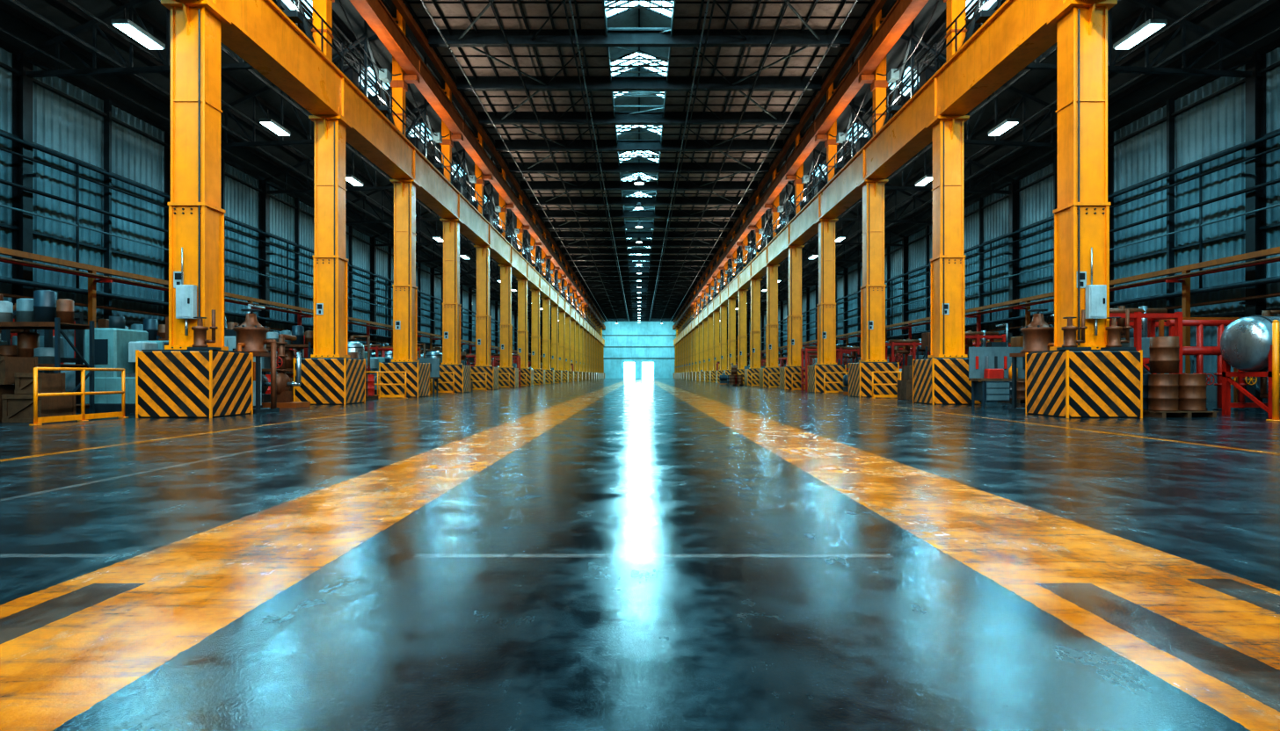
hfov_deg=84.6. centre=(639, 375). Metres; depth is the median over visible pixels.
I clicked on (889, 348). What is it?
storage rack
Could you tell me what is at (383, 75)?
clerestory windows
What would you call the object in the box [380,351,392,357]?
vessel
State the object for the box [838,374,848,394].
pump skid
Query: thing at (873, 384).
rail
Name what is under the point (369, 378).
crate
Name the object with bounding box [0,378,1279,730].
floor
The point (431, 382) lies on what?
rail
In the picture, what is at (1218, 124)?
wall
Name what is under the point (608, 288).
ceiling steelwork
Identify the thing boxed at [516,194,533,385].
steel column
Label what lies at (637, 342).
wall
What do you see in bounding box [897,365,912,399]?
crates
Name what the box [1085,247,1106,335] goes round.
junction box
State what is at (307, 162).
roof truss
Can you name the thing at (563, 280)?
roof truss
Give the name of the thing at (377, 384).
rail
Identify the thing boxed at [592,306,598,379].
steel column
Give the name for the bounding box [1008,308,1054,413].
valve
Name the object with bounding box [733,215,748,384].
steel column
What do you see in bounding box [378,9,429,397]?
steel column
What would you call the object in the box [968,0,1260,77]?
roof truss
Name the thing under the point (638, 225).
lamp
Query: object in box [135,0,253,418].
steel column
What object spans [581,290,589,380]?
steel column
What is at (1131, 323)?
frame
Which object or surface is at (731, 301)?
steel column
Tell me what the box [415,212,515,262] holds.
roof truss
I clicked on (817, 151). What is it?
roof truss
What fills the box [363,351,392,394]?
machine
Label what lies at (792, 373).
rail
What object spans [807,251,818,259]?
fluorescent light
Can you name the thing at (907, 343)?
frame
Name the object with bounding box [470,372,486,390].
rail
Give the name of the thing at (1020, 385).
pallet
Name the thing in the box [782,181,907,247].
roof truss
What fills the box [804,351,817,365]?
frame
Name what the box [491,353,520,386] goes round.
frame
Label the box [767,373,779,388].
rail
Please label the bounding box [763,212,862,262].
roof truss
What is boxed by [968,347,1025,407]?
workbench
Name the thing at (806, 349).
frame
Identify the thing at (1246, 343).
storage tank
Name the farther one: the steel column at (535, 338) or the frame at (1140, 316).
the steel column at (535, 338)
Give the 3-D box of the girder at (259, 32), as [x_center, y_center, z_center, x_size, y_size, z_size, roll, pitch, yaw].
[-10.830,-9.860,92.325,0.900,1.720,244.550,0,0,0]
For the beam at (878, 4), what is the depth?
42.30 m
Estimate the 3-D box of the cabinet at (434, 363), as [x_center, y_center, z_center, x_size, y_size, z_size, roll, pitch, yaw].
[-11.600,0.050,36.475,2.200,1.900,1.050,0,0,0]
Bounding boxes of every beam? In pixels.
[391,0,604,322]
[673,0,887,322]
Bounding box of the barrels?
[1142,336,1218,418]
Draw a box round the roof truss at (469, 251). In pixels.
[431,231,529,275]
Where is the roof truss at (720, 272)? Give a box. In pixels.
[720,272,782,306]
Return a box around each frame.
[0,303,83,412]
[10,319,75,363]
[277,332,313,398]
[363,343,380,357]
[417,343,425,358]
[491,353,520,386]
[495,357,516,365]
[716,361,727,370]
[760,357,784,366]
[801,346,842,391]
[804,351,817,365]
[837,351,856,359]
[839,346,859,374]
[885,338,929,380]
[888,346,905,366]
[964,330,1005,357]
[1109,305,1182,374]
[1116,320,1174,374]
[1244,310,1279,402]
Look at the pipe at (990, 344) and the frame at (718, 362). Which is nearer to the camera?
the pipe at (990, 344)
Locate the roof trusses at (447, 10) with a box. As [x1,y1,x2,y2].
[402,0,875,308]
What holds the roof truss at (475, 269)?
attached to the steel column at (546, 301)
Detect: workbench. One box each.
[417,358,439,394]
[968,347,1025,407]
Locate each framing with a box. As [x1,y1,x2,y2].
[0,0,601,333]
[0,52,559,374]
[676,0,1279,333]
[719,52,1279,402]
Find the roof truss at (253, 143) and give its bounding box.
[167,34,389,148]
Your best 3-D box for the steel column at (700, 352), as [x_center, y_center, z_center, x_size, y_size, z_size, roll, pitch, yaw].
[10.870,-7.950,123.900,1.770,17.900,1.770,0,0,0]
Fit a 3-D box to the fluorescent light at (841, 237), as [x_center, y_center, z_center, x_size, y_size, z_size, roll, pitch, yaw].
[15.500,-10.785,54.400,0.540,0.630,1.640,0,0,0]
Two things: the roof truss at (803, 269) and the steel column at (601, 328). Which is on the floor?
the steel column at (601, 328)
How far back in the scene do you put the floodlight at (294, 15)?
21.22 m
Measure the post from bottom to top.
2.200 m
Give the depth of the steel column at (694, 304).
140.17 m
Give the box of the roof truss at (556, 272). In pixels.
[495,272,558,306]
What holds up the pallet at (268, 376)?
on the floor
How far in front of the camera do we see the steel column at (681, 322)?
181.66 m
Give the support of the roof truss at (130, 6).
attached to the steel column at (330, 375)
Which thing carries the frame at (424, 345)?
on the floor
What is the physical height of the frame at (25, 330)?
2.900 m
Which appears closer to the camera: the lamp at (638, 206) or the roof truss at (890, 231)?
the roof truss at (890, 231)
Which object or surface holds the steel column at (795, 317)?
on the floor
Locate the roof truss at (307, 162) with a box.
[261,102,438,194]
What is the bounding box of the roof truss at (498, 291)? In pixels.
[469,254,547,293]
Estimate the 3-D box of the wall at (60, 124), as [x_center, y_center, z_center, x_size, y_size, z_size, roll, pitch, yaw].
[-21.970,-5.300,92.562,0.060,12.600,245.124,0,0,0]
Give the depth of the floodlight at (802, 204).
44.71 m
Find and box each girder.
[208,0,604,345]
[349,0,605,329]
[672,0,928,329]
[673,0,1069,345]
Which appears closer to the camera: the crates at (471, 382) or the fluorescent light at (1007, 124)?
the fluorescent light at (1007, 124)
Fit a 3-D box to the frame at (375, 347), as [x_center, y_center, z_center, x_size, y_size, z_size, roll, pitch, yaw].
[-16.650,-0.450,42.229,2.320,2.900,1.120,0,0,0]
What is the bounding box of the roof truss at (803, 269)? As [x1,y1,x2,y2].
[748,242,818,285]
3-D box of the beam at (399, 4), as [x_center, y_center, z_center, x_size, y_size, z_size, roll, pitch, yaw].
[-10.475,-16.215,92.300,0.250,0.330,244.600,0,0,0]
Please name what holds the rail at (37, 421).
on the floor
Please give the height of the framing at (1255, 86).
12.300 m
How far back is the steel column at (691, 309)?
148.44 m
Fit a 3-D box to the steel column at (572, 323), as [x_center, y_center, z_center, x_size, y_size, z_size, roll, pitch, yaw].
[-10.870,-7.950,115.600,1.770,17.900,1.770,0,0,0]
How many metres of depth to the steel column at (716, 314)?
98.67 m
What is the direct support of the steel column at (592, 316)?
on the floor
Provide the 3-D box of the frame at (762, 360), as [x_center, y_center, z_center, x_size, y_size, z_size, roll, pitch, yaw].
[14.100,-0.450,74.751,2.320,2.900,1.120,0,0,0]
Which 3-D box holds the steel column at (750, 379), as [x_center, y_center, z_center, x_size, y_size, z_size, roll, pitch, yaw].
[10.870,-7.950,65.800,1.770,17.900,1.770,0,0,0]
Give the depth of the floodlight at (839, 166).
36.60 m
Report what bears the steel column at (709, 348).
on the floor
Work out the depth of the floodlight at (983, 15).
21.22 m
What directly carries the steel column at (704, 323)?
on the floor
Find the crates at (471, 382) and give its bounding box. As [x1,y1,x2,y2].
[470,374,472,391]
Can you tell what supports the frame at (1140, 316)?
on the floor
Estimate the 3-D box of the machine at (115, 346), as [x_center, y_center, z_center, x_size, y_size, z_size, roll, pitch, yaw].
[-13.537,-0.300,19.167,2.425,2.600,1.466,0,0,0]
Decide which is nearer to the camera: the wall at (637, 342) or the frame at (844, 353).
the frame at (844, 353)
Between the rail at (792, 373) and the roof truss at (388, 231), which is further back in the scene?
the roof truss at (388, 231)
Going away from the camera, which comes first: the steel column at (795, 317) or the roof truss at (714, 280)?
the steel column at (795, 317)
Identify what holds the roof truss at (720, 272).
attached to the steel column at (709, 348)
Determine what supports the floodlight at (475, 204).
on the girder at (259, 32)
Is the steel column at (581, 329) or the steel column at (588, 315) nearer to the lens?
the steel column at (581, 329)
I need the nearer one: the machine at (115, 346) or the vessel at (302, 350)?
the machine at (115, 346)
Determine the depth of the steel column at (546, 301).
82.04 m
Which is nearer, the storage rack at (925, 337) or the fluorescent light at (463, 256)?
the storage rack at (925, 337)
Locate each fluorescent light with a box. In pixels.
[110,7,165,49]
[258,109,290,135]
[345,167,363,186]
[432,230,443,241]
[459,251,470,259]
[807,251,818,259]
[835,230,845,241]
[914,167,932,186]
[987,109,1019,135]
[1112,7,1167,49]
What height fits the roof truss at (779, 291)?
5.705 m
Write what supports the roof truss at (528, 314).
attached to the steel column at (578, 352)
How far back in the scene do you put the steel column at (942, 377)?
24.46 m
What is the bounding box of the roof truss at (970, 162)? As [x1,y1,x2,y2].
[839,102,1016,194]
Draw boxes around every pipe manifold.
[378,346,420,358]
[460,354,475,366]
[778,356,787,368]
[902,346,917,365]
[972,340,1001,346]
[1158,317,1257,410]
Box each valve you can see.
[187,309,221,349]
[232,308,279,413]
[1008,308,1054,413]
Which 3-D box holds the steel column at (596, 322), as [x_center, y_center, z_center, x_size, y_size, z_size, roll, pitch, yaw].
[-10.870,-7.950,182.000,1.770,17.900,1.770,0,0,0]
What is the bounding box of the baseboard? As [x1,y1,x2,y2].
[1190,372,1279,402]
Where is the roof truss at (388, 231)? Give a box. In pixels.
[370,181,495,247]
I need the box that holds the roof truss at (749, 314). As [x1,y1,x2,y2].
[708,285,763,315]
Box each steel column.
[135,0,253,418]
[293,0,365,404]
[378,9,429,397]
[434,82,470,392]
[470,132,498,390]
[498,168,518,387]
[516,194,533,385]
[530,215,545,385]
[540,231,554,384]
[550,244,562,383]
[557,254,568,382]
[564,264,574,382]
[569,272,578,381]
[574,280,582,381]
[578,285,586,380]
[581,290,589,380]
[584,296,592,379]
[587,299,594,379]
[589,304,596,379]
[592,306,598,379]
[595,311,600,378]
[596,313,602,378]
[598,316,603,378]
[600,319,605,378]
[672,319,677,378]
[674,316,679,378]
[676,313,681,378]
[677,311,683,378]
[679,306,685,379]
[681,304,688,379]
[683,299,690,379]
[685,296,693,379]
[688,290,697,380]
[691,285,699,380]
[695,280,704,381]
[699,272,708,381]
[704,264,713,382]
[709,254,720,382]
[715,244,727,383]
[723,231,737,375]
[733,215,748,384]
[744,194,762,385]
[759,168,779,387]
[779,132,807,390]
[807,82,846,392]
[848,9,899,397]
[912,0,981,404]
[1025,0,1142,418]
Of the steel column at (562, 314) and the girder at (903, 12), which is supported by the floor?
the steel column at (562, 314)
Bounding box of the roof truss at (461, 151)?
[345,149,470,224]
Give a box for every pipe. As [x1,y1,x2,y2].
[0,130,559,361]
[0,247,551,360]
[719,130,1279,362]
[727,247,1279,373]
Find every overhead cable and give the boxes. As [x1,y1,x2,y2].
[0,0,551,322]
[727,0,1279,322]
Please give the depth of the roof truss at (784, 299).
98.91 m
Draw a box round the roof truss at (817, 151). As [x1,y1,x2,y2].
[807,149,932,224]
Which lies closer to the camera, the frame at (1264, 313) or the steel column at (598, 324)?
the frame at (1264, 313)
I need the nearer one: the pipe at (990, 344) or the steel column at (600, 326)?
the pipe at (990, 344)
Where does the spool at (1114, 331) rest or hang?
attached to the steel column at (1095, 382)
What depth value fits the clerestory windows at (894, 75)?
34.40 m
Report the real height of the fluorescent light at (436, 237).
0.630 m
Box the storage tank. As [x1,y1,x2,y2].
[1220,315,1279,418]
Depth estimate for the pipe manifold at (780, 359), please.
65.53 m
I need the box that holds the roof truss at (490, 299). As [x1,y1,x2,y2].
[489,263,550,300]
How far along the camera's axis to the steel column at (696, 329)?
131.87 m
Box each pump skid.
[261,334,310,407]
[717,363,733,385]
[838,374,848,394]
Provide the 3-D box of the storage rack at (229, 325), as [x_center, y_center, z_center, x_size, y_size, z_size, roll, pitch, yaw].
[-14.600,-0.488,23.600,2.470,2.976,1.070,0,0,0]
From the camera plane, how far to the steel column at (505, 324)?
57.16 m
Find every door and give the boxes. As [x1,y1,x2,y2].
[623,361,635,378]
[641,361,654,378]
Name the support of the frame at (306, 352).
on the floor
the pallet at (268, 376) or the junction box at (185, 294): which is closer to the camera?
the junction box at (185, 294)
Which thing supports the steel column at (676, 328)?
on the floor
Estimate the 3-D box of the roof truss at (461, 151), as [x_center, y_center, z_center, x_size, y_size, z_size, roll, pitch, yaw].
[-16.600,-13.373,49.100,10.668,5.705,0.160,0,0,0]
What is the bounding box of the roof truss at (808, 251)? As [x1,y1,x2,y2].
[749,231,846,275]
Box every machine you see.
[79,316,168,413]
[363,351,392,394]
[812,358,817,364]
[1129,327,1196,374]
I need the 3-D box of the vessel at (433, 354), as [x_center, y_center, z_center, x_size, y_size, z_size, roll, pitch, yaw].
[-13.992,-0.478,48.438,1.376,2.957,1.142,0,0,-23]
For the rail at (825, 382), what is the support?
on the floor
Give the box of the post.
[1265,320,1279,421]
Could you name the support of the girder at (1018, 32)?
on the steel column
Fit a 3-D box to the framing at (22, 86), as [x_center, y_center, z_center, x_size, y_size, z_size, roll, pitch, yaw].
[-21.740,-5.150,92.500,0.380,12.300,245.000,0,0,0]
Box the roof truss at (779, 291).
[730,254,808,293]
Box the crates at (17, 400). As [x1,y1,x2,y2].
[0,356,75,422]
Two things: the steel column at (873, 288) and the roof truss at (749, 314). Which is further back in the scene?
the roof truss at (749, 314)
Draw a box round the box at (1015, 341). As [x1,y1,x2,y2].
[1010,336,1023,347]
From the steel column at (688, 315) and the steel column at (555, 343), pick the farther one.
the steel column at (688, 315)
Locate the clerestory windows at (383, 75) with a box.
[271,0,604,337]
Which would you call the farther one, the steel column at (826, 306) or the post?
the steel column at (826, 306)
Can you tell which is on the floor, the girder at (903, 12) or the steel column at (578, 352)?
the steel column at (578, 352)
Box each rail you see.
[29,367,128,425]
[365,371,406,398]
[429,372,455,393]
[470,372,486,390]
[498,373,510,388]
[533,373,539,385]
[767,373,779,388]
[792,372,807,390]
[822,372,848,393]
[872,371,901,398]
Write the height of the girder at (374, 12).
0.950 m
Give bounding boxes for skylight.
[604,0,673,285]
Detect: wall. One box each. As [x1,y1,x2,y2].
[0,47,540,373]
[602,320,676,378]
[737,46,1279,372]
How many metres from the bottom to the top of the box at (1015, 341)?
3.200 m
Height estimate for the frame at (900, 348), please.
2.900 m
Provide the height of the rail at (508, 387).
1.163 m
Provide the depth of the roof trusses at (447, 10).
39.25 m
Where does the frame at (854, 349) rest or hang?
on the floor
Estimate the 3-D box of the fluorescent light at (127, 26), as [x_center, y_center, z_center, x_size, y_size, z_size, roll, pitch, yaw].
[-15.500,-10.785,21.800,0.540,0.630,1.640,0,0,0]
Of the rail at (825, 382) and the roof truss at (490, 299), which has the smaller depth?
the rail at (825, 382)
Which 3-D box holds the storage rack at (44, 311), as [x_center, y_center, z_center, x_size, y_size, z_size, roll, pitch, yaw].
[-14.350,-0.488,16.400,2.470,2.976,1.070,0,0,0]
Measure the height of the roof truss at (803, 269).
5.705 m
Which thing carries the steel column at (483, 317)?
on the floor
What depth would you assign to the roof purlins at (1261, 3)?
27.27 m
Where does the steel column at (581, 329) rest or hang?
on the floor
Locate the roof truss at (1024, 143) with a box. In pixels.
[888,34,1110,148]
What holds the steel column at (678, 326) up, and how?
on the floor
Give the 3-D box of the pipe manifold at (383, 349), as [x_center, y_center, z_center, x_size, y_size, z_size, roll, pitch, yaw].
[-14.100,-0.350,41.313,2.480,2.700,0.778,0,0,0]
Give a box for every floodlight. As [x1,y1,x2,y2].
[281,9,303,22]
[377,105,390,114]
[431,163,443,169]
[470,202,478,206]
[800,202,807,206]
[835,163,846,169]
[887,105,901,114]
[974,9,996,22]
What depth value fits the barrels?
16.74 m
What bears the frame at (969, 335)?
on the floor
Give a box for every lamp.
[633,176,644,185]
[634,202,643,209]
[634,222,643,228]
[635,237,642,243]
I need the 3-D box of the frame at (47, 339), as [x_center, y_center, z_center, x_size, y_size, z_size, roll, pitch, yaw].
[-16.300,-0.450,18.600,2.320,2.900,1.120,0,0,0]
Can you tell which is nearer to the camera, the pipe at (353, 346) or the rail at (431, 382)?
the pipe at (353, 346)
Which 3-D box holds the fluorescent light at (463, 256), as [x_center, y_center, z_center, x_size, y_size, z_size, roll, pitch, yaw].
[-15.500,-10.785,62.550,0.540,0.630,1.640,0,0,0]
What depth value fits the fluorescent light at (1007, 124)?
29.72 m
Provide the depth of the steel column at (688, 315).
156.75 m
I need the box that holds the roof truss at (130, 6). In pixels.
[17,0,309,77]
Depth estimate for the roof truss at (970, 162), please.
40.75 m
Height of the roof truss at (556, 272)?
5.705 m
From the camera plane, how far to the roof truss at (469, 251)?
74.03 m
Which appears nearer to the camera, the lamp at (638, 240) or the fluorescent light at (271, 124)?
the fluorescent light at (271, 124)
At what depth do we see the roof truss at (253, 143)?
32.66 m
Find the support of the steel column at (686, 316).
on the floor
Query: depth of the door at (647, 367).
214.83 m
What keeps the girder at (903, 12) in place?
on the steel column
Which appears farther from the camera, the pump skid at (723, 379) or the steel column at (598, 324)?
the steel column at (598, 324)
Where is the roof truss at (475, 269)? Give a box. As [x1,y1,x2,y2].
[459,242,530,285]
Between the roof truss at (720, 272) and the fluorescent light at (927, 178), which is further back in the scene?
the roof truss at (720, 272)
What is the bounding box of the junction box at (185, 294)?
[175,247,196,335]
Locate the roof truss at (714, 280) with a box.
[713,279,766,311]
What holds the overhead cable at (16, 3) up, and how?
attached to the roof truss at (490, 299)
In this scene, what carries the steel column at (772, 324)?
on the floor
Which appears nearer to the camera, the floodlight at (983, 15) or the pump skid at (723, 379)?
the floodlight at (983, 15)
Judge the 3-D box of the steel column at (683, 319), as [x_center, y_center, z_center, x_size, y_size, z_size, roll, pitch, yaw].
[10.870,-7.950,173.700,1.770,17.900,1.770,0,0,0]
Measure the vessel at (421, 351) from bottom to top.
2.957 m
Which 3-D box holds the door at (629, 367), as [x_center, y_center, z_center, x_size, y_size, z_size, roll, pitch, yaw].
[-2.950,-1.600,214.785,3.600,5.200,0.170,0,0,0]
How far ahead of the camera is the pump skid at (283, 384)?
21.91 m
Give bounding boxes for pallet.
[261,374,270,394]
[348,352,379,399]
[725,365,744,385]
[998,381,1025,403]
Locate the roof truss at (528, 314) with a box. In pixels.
[515,285,569,315]
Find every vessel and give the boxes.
[284,349,308,373]
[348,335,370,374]
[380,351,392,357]
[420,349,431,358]
[425,347,442,364]
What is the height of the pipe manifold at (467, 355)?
2.700 m
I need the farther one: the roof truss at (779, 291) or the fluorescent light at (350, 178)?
the roof truss at (779, 291)
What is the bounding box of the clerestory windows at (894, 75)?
[673,0,1006,337]
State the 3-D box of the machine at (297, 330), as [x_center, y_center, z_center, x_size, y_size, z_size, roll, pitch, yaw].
[-14.100,-0.488,28.033,2.470,2.976,1.070,0,0,0]
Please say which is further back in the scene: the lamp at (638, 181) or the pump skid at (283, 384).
the lamp at (638, 181)
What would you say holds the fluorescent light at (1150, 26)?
hanging from the roof purlins at (1261, 3)
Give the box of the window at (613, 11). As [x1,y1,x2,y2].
[605,0,672,267]
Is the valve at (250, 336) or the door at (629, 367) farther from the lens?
the door at (629, 367)
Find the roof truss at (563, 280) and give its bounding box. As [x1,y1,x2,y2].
[511,279,564,311]
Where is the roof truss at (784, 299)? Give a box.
[727,263,788,300]
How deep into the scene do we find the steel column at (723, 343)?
90.34 m
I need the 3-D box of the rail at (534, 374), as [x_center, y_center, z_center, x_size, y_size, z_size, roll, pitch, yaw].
[-11.300,0.418,71.400,2.590,1.163,0.200,0,0,0]
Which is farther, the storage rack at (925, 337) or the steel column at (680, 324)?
the steel column at (680, 324)
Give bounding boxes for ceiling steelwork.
[402,0,875,321]
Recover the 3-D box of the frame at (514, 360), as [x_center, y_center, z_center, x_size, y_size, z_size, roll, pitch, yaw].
[-14.100,-0.450,73.751,2.320,2.900,1.120,0,0,0]
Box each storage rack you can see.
[0,290,94,414]
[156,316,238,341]
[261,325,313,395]
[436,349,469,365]
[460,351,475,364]
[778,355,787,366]
[856,341,904,366]
[916,332,981,358]
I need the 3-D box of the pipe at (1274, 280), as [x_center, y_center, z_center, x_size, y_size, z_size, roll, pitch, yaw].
[21.375,-5.340,92.500,0.350,5.680,245.000,0,0,0]
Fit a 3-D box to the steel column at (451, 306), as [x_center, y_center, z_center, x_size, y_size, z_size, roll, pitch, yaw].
[-10.870,-7.950,40.800,1.770,17.900,1.770,0,0,0]
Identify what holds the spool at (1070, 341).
attached to the steel column at (1095, 382)
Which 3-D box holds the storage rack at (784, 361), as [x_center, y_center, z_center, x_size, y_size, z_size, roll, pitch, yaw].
[14.100,-0.488,70.124,2.470,2.976,1.070,0,0,0]
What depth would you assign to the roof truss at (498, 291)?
90.63 m
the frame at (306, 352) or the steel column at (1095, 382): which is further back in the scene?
the frame at (306, 352)
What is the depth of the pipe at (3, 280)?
29.12 m
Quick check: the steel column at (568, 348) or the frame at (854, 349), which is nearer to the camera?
the frame at (854, 349)
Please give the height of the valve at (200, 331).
0.950 m

